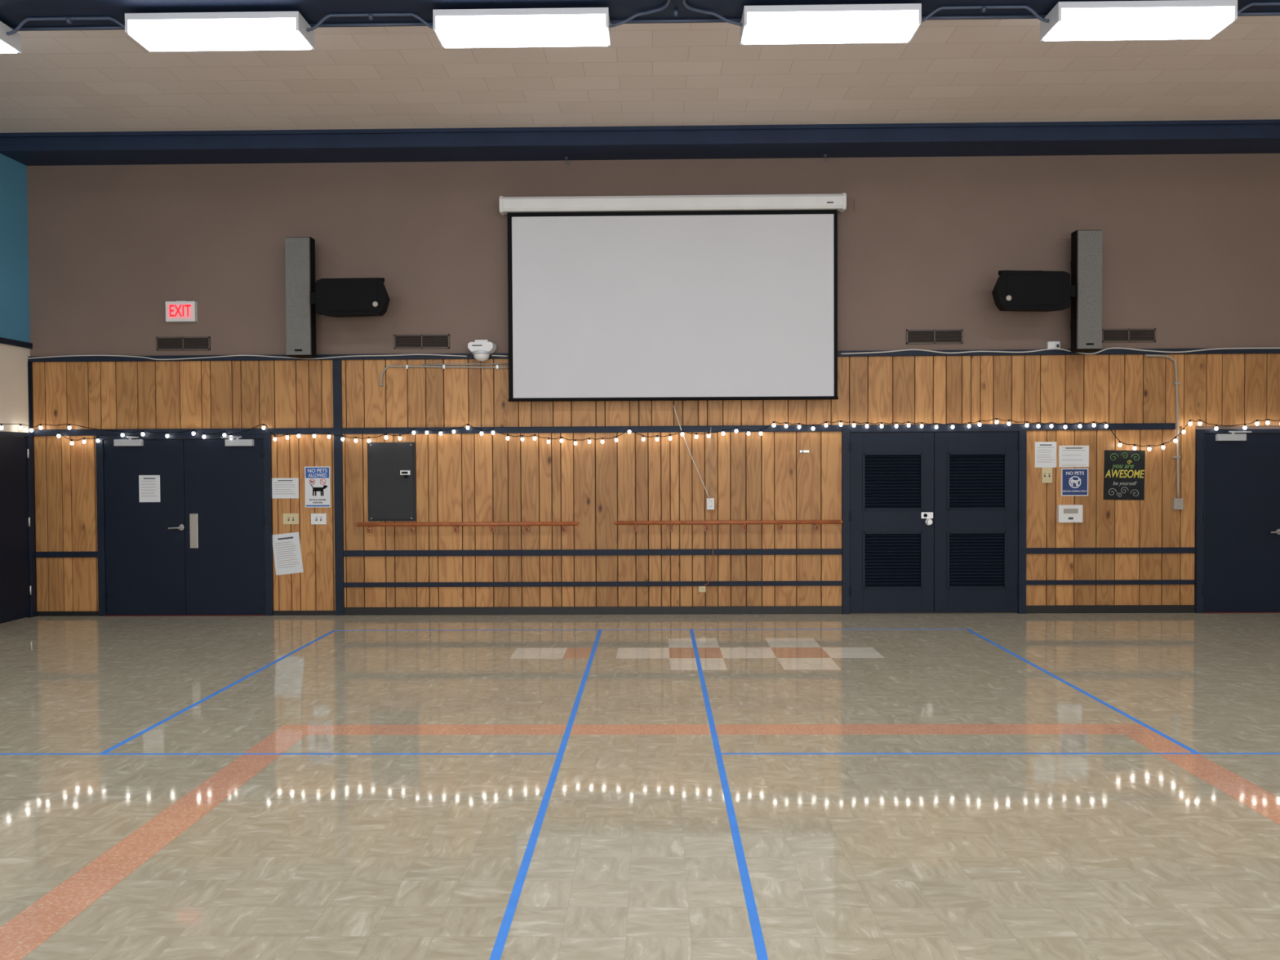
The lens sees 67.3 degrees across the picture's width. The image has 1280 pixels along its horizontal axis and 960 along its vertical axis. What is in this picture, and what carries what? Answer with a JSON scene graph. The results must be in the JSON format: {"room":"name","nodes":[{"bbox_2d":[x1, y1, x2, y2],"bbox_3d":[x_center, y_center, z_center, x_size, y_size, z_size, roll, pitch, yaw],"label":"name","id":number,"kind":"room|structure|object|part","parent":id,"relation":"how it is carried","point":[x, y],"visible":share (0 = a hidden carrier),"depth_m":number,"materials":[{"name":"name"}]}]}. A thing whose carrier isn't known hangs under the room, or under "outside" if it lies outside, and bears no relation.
{"room":"community hall","nodes":[
{"label":"community hall","id":0,"kind":"room"},
{"bbox_2d":[0,153,30,624],"bbox_3d":[-6.907,-0.914,3.187,0.100,5.150,15.100,0,1,1],"label":"wall","id":1,"kind":"structure","parent":0,"point":[14,245],"depth_m":10.36,"materials":[{"name":"teal paint"}]},
{"bbox_2d":[0,337,32,348],"bbox_3d":[-6.845,-1.329,3.128,0.030,0.060,15.000,0,1,1],"label":"wall rail","id":2,"kind":"object","parent":1,"relation":"attached to","point":[2,340],"visible":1,"depth_m":10.35,"materials":[{"name":"blue paint"}]},
{"bbox_2d":[0,431,35,623],"bbox_3d":[-6.698,0.505,10.030,0.094,2.030,1.170,0,1,1],"label":"door","id":3,"kind":"structure","parent":1,"relation":"in","point":[17,527],"depth_m":10.34,"materials":[{"name":"blue paint"}]},
{"bbox_2d":[467,339,496,361],"bbox_3d":[-1.719,-1.403,10.436,0.300,0.233,0.230,0,1,1],"label":"security camera","id":4,"kind":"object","parent":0,"point":[481,349],"depth_m":10.35,"materials":[{"name":"white plastic"}]},
{"bbox_2d":[0,613,1279,959],"bbox_3d":[0.905,1.673,3.071,15.700,0.101,15.200,0,1,1],"label":"floor","id":5,"kind":"structure","parent":0,"point":[314,856],"depth_m":4.93,"materials":[{"name":"plastic"}]},
{"bbox_2d":[0,628,1279,959],"bbox_3d":[0.535,1.568,5.821,10.439,0.001,9.196,1,2,40],"label":"floor line markings","id":6,"kind":"object","parent":5,"relation":"on","point":[757,936],"visible":1,"depth_m":5.50,"materials":[{"name":"blue paint"}]},
{"bbox_2d":[509,638,884,670],"bbox_3d":[0.485,1.516,8.428,3.200,0.001,1.372,0,1,1],"label":"tiles","id":7,"kind":"object","parent":5,"relation":"on","point":[791,653],"depth_m":8.39,"materials":[{"name":"tile"}]},
{"bbox_2d":[0,15,1279,133],"bbox_3d":[0.878,-3.576,2.965,15.700,0.100,15.200,0,1,1],"label":"ceiling","id":8,"kind":"structure","parent":0,"point":[997,70],"depth_m":8.77,"materials":[{"name":"paint"}]},
{"bbox_2d":[0,119,1279,165],"bbox_3d":[0.989,-3.584,10.200,15.500,0.180,0.530,0,1,1],"label":"soffit beam","id":9,"kind":"structure","parent":8,"relation":"attached to","point":[1188,136],"depth_m":10.04,"materials":[{"name":"blue paint"}]},
{"bbox_2d":[0,0,1279,31],"bbox_3d":[0.935,-3.462,6.682,15.500,0.280,0.610,0,1,1],"label":"ceiling beam","id":10,"kind":"structure","parent":8,"relation":"attached to","point":[12,12],"depth_m":6.72,"materials":[{"name":"metal"}]},
{"bbox_2d":[0,21,22,53],"bbox_3d":[-5.146,-3.204,6.895,1.220,0.180,0.320,0,1,1],"label":"ceiling light","id":11,"kind":"object","parent":10,"relation":"attached to","point":[12,43],"visible":1,"depth_m":6.94,"materials":[{"name":"white plastic"}]},
{"bbox_2d":[124,11,315,51],"bbox_3d":[-2.986,-3.215,6.862,1.220,0.180,0.320,0,1,1],"label":"ceiling light","id":12,"kind":"object","parent":10,"relation":"attached to","point":[251,30],"visible":1,"depth_m":6.72,"materials":[{"name":"white plastic"}]},
{"bbox_2d":[432,7,610,48],"bbox_3d":[-0.827,-3.226,6.829,1.220,0.180,0.320,0,1,1],"label":"ceiling light","id":13,"kind":"object","parent":10,"relation":"attached to","point":[580,26],"visible":1,"depth_m":6.68,"materials":[{"name":"white plastic"}]},
{"bbox_2d":[5,0,1279,35],"bbox_3d":[0.251,-3.263,6.676,9.680,0.111,0.532,0,1,1],"label":"conduit","id":14,"kind":"object","parent":10,"relation":"attached to","point":[1042,17],"visible":0.89,"depth_m":6.84,"materials":[{"name":"metal"}]},
{"bbox_2d":[740,3,921,44],"bbox_3d":[1.333,-3.236,6.796,1.220,0.180,0.320,0,1,1],"label":"ceiling light","id":15,"kind":"object","parent":10,"relation":"attached to","point":[842,23],"visible":1,"depth_m":6.65,"materials":[{"name":"white plastic"}]},
{"bbox_2d":[1040,0,1237,40],"bbox_3d":[3.493,-3.247,6.763,1.220,0.180,0.320,0,1,1],"label":"ceiling light","id":16,"kind":"object","parent":10,"relation":"attached to","point":[1171,19],"visible":1,"depth_m":6.62,"materials":[{"name":"white plastic"}]},
{"bbox_2d":[26,153,1279,613],"bbox_3d":[1.006,-1.106,10.566,15.500,5.150,0.100,0,1,1],"label":"wall","id":17,"kind":"structure","parent":0,"point":[1191,242],"depth_m":10.49,"materials":[{"name":"brown paint"}]},
{"bbox_2d":[27,361,31,432],"bbox_3d":[-6.733,0.103,10.633,0.010,2.810,0.050,0,1,1],"label":"post","id":18,"kind":"object","parent":17,"relation":"attached to","point":[29,388],"depth_m":10.60,"materials":[{"name":"wood"}]},
{"bbox_2d":[165,301,197,322],"bbox_3d":[-5.040,-1.853,10.559,0.323,0.226,0.066,0,1,1],"label":"exit sign","id":19,"kind":"object","parent":17,"relation":"attached to","point":[175,311],"visible":1,"depth_m":10.53,"materials":[{"name":"white plastic"}]},
{"bbox_2d":[155,336,210,350],"bbox_3d":[-5.034,-1.504,10.591,0.597,0.148,0.016,0,1,1],"label":"air vent","id":20,"kind":"object","parent":17,"relation":"in","point":[188,343],"visible":1,"depth_m":10.59,"materials":[{"name":"brown metal"}]},
{"bbox_2d":[95,434,273,616],"bbox_3d":[-5.023,0.504,10.553,1.929,1.995,0.174,0,1,1],"label":"door","id":21,"kind":"structure","parent":17,"relation":"in","point":[205,548],"depth_m":10.59,"materials":[{"name":"blue paint"}]},
{"bbox_2d":[138,475,159,502],"bbox_3d":[-5.405,0.096,10.591,0.233,0.296,0.004,0,1,1],"label":"paper notice","id":22,"kind":"object","parent":21,"relation":"attached to","point":[148,485],"visible":1,"depth_m":10.59,"materials":[{"name":"white paper"}]},
{"bbox_2d":[26,354,466,359],"bbox_3d":[-4.333,-1.352,10.540,4.882,0.064,0.010,0,1,1],"label":"cable","id":23,"kind":"object","parent":17,"relation":"attached to","point":[396,354],"visible":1,"depth_m":10.54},
{"bbox_2d":[271,478,298,498],"bbox_3d":[-3.910,0.091,10.593,0.296,0.224,0.004,0,1,1],"label":"paper notice","id":24,"kind":"object","parent":17,"relation":"attached to","point":[282,488],"visible":1,"depth_m":10.59,"materials":[{"name":"white paper"}]},
{"bbox_2d":[272,532,303,575],"bbox_3d":[-3.893,0.813,10.607,0.350,0.478,0.004,0,1,1],"label":"paper notice","id":25,"kind":"object","parent":17,"relation":"attached to","point":[286,546],"visible":1,"depth_m":10.61,"materials":[{"name":"white paper"}]},
{"bbox_2d":[283,513,298,524],"bbox_3d":[-3.849,0.429,10.591,0.175,0.120,0.024,0,1,1],"label":"light switch","id":26,"kind":"object","parent":17,"relation":"attached to","point":[288,518],"visible":1,"depth_m":10.59,"materials":[{"name":"beige plastic"}]},
{"bbox_2d":[284,236,316,358],"bbox_3d":[-3.634,-1.957,10.387,0.270,1.266,0.363,0,1,1],"label":"speaker","id":27,"kind":"object","parent":17,"relation":"attached to","point":[300,251],"visible":0.98,"depth_m":10.21},
{"bbox_2d":[304,466,330,507],"bbox_3d":[-3.552,0.077,10.586,0.280,0.450,0.006,0,1,1],"label":"sign","id":28,"kind":"object","parent":17,"relation":"attached to","point":[317,479],"visible":1,"depth_m":10.58,"materials":[{"name":"paper"}]},
{"bbox_2d":[311,513,326,524],"bbox_3d":[-3.541,0.429,10.586,0.170,0.120,0.024,0,1,1],"label":"light switch","id":29,"kind":"object","parent":17,"relation":"attached to","point":[316,518],"visible":1,"depth_m":10.59,"materials":[{"name":"white plastic"}]},
{"bbox_2d":[332,360,344,615],"bbox_3d":[-3.317,0.087,10.581,0.091,2.810,0.050,0,1,1],"label":"wall post","id":30,"kind":"object","parent":17,"relation":"attached to","point":[337,365],"depth_m":10.56,"materials":[{"name":"black wood"}]},
{"bbox_2d":[310,277,390,317],"bbox_3d":[-3.049,-1.926,10.294,0.836,0.407,0.532,0,1,1],"label":"speaker","id":31,"kind":"object","parent":17,"relation":"attached to","point":[359,296],"visible":1,"depth_m":10.04},
{"bbox_2d":[367,442,415,520],"bbox_3d":[-2.733,0.019,10.543,0.524,0.867,0.065,0,1,1],"label":"electrical panel","id":32,"kind":"object","parent":17,"relation":"attached to","point":[391,466],"visible":1,"depth_m":10.55,"materials":[{"name":"grey paint"}]},
{"bbox_2d":[394,333,449,348],"bbox_3d":[-2.395,-1.520,10.551,0.611,0.156,0.016,0,1,1],"label":"air vent","id":33,"kind":"object","parent":17,"relation":"in","point":[425,340],"visible":1,"depth_m":10.55,"materials":[{"name":"brown metal"}]},
{"bbox_2d":[379,363,508,386],"bbox_3d":[-2.147,-1.154,10.535,1.426,0.246,0.047,0,1,1],"label":"conduit","id":34,"kind":"object","parent":17,"relation":"attached to","point":[443,366],"visible":0.98,"depth_m":10.52,"materials":[{"name":"metal"}]},
{"bbox_2d":[355,521,577,533],"bbox_3d":[-1.887,0.519,10.512,2.435,0.122,0.122,0,1,1],"label":"ballet barre","id":35,"kind":"object","parent":17,"relation":"attached to","point":[369,526],"visible":1,"depth_m":10.46,"materials":[{"name":"brown wood"}]},
{"bbox_2d":[29,422,1175,435],"bbox_3d":[-0.469,-0.552,10.527,12.546,0.070,0.045,0,1,1],"label":"string lights","id":36,"kind":"object","parent":17,"relation":"attached to","point":[1133,425],"depth_m":10.51},
{"bbox_2d":[35,546,1195,557],"bbox_3d":[-0.347,0.795,10.552,12.775,0.064,0.045,0,1,1],"label":"wall chair rail","id":37,"kind":"object","parent":17,"relation":"attached to","point":[1163,549],"depth_m":10.52,"materials":[{"name":"black wood"}]},
{"bbox_2d":[35,604,1195,616],"bbox_3d":[1.018,1.427,10.547,15.500,0.085,0.040,0,1,1],"label":"baseboard","id":38,"kind":"structure","parent":17,"relation":"attached to","point":[679,610],"depth_m":10.54,"materials":[{"name":"black rubber"}]},
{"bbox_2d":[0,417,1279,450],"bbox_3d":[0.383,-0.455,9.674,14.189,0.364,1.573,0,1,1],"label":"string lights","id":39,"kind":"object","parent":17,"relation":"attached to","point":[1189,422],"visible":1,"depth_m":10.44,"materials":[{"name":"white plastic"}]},
{"bbox_2d":[27,348,1279,362],"bbox_3d":[1.004,-1.369,10.488,15.500,0.060,0.045,0,1,1],"label":"trim","id":40,"kind":"structure","parent":17,"relation":"attached to","point":[1113,351],"depth_m":10.50,"materials":[{"name":"wood"}]},
{"bbox_3d":[1.004,-1.369,10.488,15.500,0.060,0.045,0,1,1],"label":"wall rail","id":41,"kind":"part","parent":40,"relation":"part of","materials":[{"name":"black paint"}]},
{"bbox_2d":[31,353,1279,611],"bbox_3d":[1.016,0.050,10.529,15.490,2.840,0.020,0,1,1],"label":"wood panelling","id":42,"kind":"object","parent":17,"relation":"attached to","point":[460,477],"depth_m":10.54,"materials":[{"name":"brown wood"}]},
{"bbox_2d":[499,192,846,401],"bbox_3d":[0.402,-1.977,10.387,3.858,2.238,0.239,0,1,1],"label":"projection screen","id":43,"kind":"object","parent":17,"relation":"attached to","point":[667,297],"visible":1,"depth_m":10.35,"materials":[{"name":"white fabric"}]},
{"bbox_2d":[673,404,710,498],"bbox_3d":[0.563,-0.302,10.469,0.399,1.026,0.009,0,1,1],"label":"power cable","id":44,"kind":"object","parent":17,"relation":"attached to","point":[673,405],"visible":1,"depth_m":10.47,"materials":[{"name":"plastic"}]},
{"bbox_2d":[698,586,705,591],"bbox_3d":[0.682,1.172,10.540,0.075,0.115,0.018,0,1,1],"label":"power outlet","id":45,"kind":"object","parent":17,"relation":"attached to","point":[701,588],"visible":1,"depth_m":10.54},
{"bbox_2d":[703,509,713,585],"bbox_3d":[0.749,0.734,10.502,0.107,0.839,0.007,0,1,1],"label":"cable","id":46,"kind":"object","parent":17,"relation":"attached to","point":[710,509],"visible":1,"depth_m":10.50,"materials":[{"name":"brown plastic"}]},
{"bbox_2d":[706,497,714,509],"bbox_3d":[0.770,0.261,10.506,0.080,0.125,0.046,0,1,1],"label":"power outlet","id":47,"kind":"object","parent":17,"relation":"attached to","point":[710,502],"visible":1,"depth_m":10.49,"materials":[{"name":"white plastic"}]},
{"bbox_2d":[710,426,711,497],"bbox_3d":[0.771,-0.187,10.488,0.015,0.788,0.007,0,1,1],"label":"cable","id":48,"kind":"object","parent":17,"relation":"attached to","point":[710,427],"visible":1,"depth_m":10.48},
{"bbox_2d":[614,520,842,531],"bbox_3d":[0.960,0.499,10.468,2.477,0.122,0.122,0,1,1],"label":"ballet barre","id":49,"kind":"object","parent":17,"relation":"attached to","point":[780,522],"visible":1,"depth_m":10.41,"materials":[{"name":"brown wood"}]},
{"bbox_2d":[343,579,1195,586],"bbox_3d":[1.388,1.133,10.533,9.308,0.050,0.045,0,1,1],"label":"rail","id":50,"kind":"object","parent":17,"relation":"attached to","point":[1046,582],"depth_m":10.53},
{"bbox_2d":[841,426,1026,613],"bbox_3d":[3.204,0.445,10.464,1.991,2.030,0.100,0,1,1],"label":"door","id":51,"kind":"structure","parent":17,"relation":"in","point":[932,522],"depth_m":10.47,"materials":[{"name":"navy paint"},{"name":"silver metal"}]},
{"bbox_2d":[906,328,963,343],"bbox_3d":[3.208,-1.561,10.465,0.611,0.155,0.016,0,1,1],"label":"air vent","id":52,"kind":"object","parent":17,"relation":"in","point":[937,335],"visible":1,"depth_m":10.46,"materials":[{"name":"brown metal"}]},
{"bbox_2d":[991,270,1075,311],"bbox_3d":[4.107,-1.973,10.185,0.843,0.428,0.532,0,1,1],"label":"speaker","id":53,"kind":"object","parent":17,"relation":"attached to","point":[1029,291],"visible":1,"depth_m":9.93},
{"bbox_2d":[1035,441,1056,467],"bbox_3d":[4.416,-0.276,10.459,0.233,0.278,0.004,0,1,1],"label":"paper notice","id":54,"kind":"object","parent":17,"relation":"attached to","point":[1045,451],"visible":1,"depth_m":10.46,"materials":[{"name":"white paper"}]},
{"bbox_2d":[1041,466,1052,483],"bbox_3d":[4.427,-0.053,10.450,0.110,0.170,0.034,0,1,1],"label":"light switch","id":55,"kind":"object","parent":17,"relation":"attached to","point":[1046,472],"visible":1,"depth_m":10.45,"materials":[{"name":"beige plastic"}]},
{"bbox_2d":[1046,341,1060,348],"bbox_3d":[4.485,-1.458,10.410,0.130,0.085,0.090,0,1,1],"label":"sensor","id":56,"kind":"object","parent":17,"relation":"attached to","point":[1050,344],"visible":1,"depth_m":10.40,"materials":[{"name":"white plastic"}]},
{"bbox_2d":[840,346,1279,354],"bbox_3d":[4.876,-1.396,10.399,5.388,0.075,0.012,0,1,1],"label":"cable","id":57,"kind":"object","parent":17,"relation":"attached to","point":[1114,347],"visible":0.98,"depth_m":10.40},
{"bbox_2d":[1057,504,1082,522],"bbox_3d":[4.674,0.366,10.445,0.260,0.190,0.053,0,1,1],"label":"thermostat","id":58,"kind":"object","parent":17,"relation":"attached to","point":[1065,513],"visible":1,"depth_m":10.43,"materials":[{"name":"white plastic"}]},
{"bbox_2d":[1058,445,1088,466],"bbox_3d":[4.722,-0.258,10.455,0.323,0.233,0.004,0,1,1],"label":"paper notice","id":59,"kind":"object","parent":17,"relation":"attached to","point":[1068,455],"visible":1,"depth_m":10.45,"materials":[{"name":"paper"}]},
{"bbox_2d":[1061,468,1088,496],"bbox_3d":[4.733,0.023,10.458,0.290,0.300,0.008,0,1,1],"label":"sign","id":60,"kind":"object","parent":17,"relation":"attached to","point":[1074,482],"visible":1,"depth_m":10.46,"materials":[{"name":"paper"}]},
{"bbox_2d":[1070,230,1102,352],"bbox_3d":[4.726,-2.001,10.259,0.264,1.258,0.363,0,1,1],"label":"speaker","id":61,"kind":"object","parent":17,"relation":"attached to","point":[1086,324],"visible":0.99,"depth_m":10.08},
{"bbox_2d":[1103,449,1145,500],"bbox_3d":[5.267,-0.053,10.448,0.448,0.546,0.009,0,1,1],"label":"poster","id":62,"kind":"object","parent":17,"relation":"attached to","point":[1123,470],"visible":1,"depth_m":10.45,"materials":[{"name":"black paper"}]},
{"bbox_2d":[1102,328,1155,342],"bbox_3d":[5.304,-1.570,10.433,0.582,0.146,0.016,0,1,1],"label":"air vent","id":63,"kind":"object","parent":17,"relation":"in","point":[1132,335],"visible":0.89,"depth_m":10.43,"materials":[{"name":"brown metal"}]},
{"bbox_2d":[1145,354,1180,497],"bbox_3d":[5.656,-0.581,10.412,0.376,1.558,0.048,0,1,1],"label":"conduit","id":64,"kind":"object","parent":17,"relation":"attached to","point":[1176,383],"visible":1,"depth_m":10.39,"materials":[{"name":"metal"}]},
{"bbox_2d":[1172,497,1183,509],"bbox_3d":[5.835,0.259,10.427,0.100,0.120,0.051,0,1,1],"label":"power outlet","id":65,"kind":"object","parent":17,"relation":"attached to","point":[1177,503],"visible":1,"depth_m":10.40,"materials":[{"name":"beige plastic"}]},
{"bbox_2d":[1194,428,1279,613],"bbox_3d":[7.008,0.445,10.369,1.942,1.995,0.174,0,1,1],"label":"door","id":66,"kind":"structure","parent":17,"relation":"in","point":[1237,557],"depth_m":10.42,"materials":[{"name":"blue paint"}]}
]}

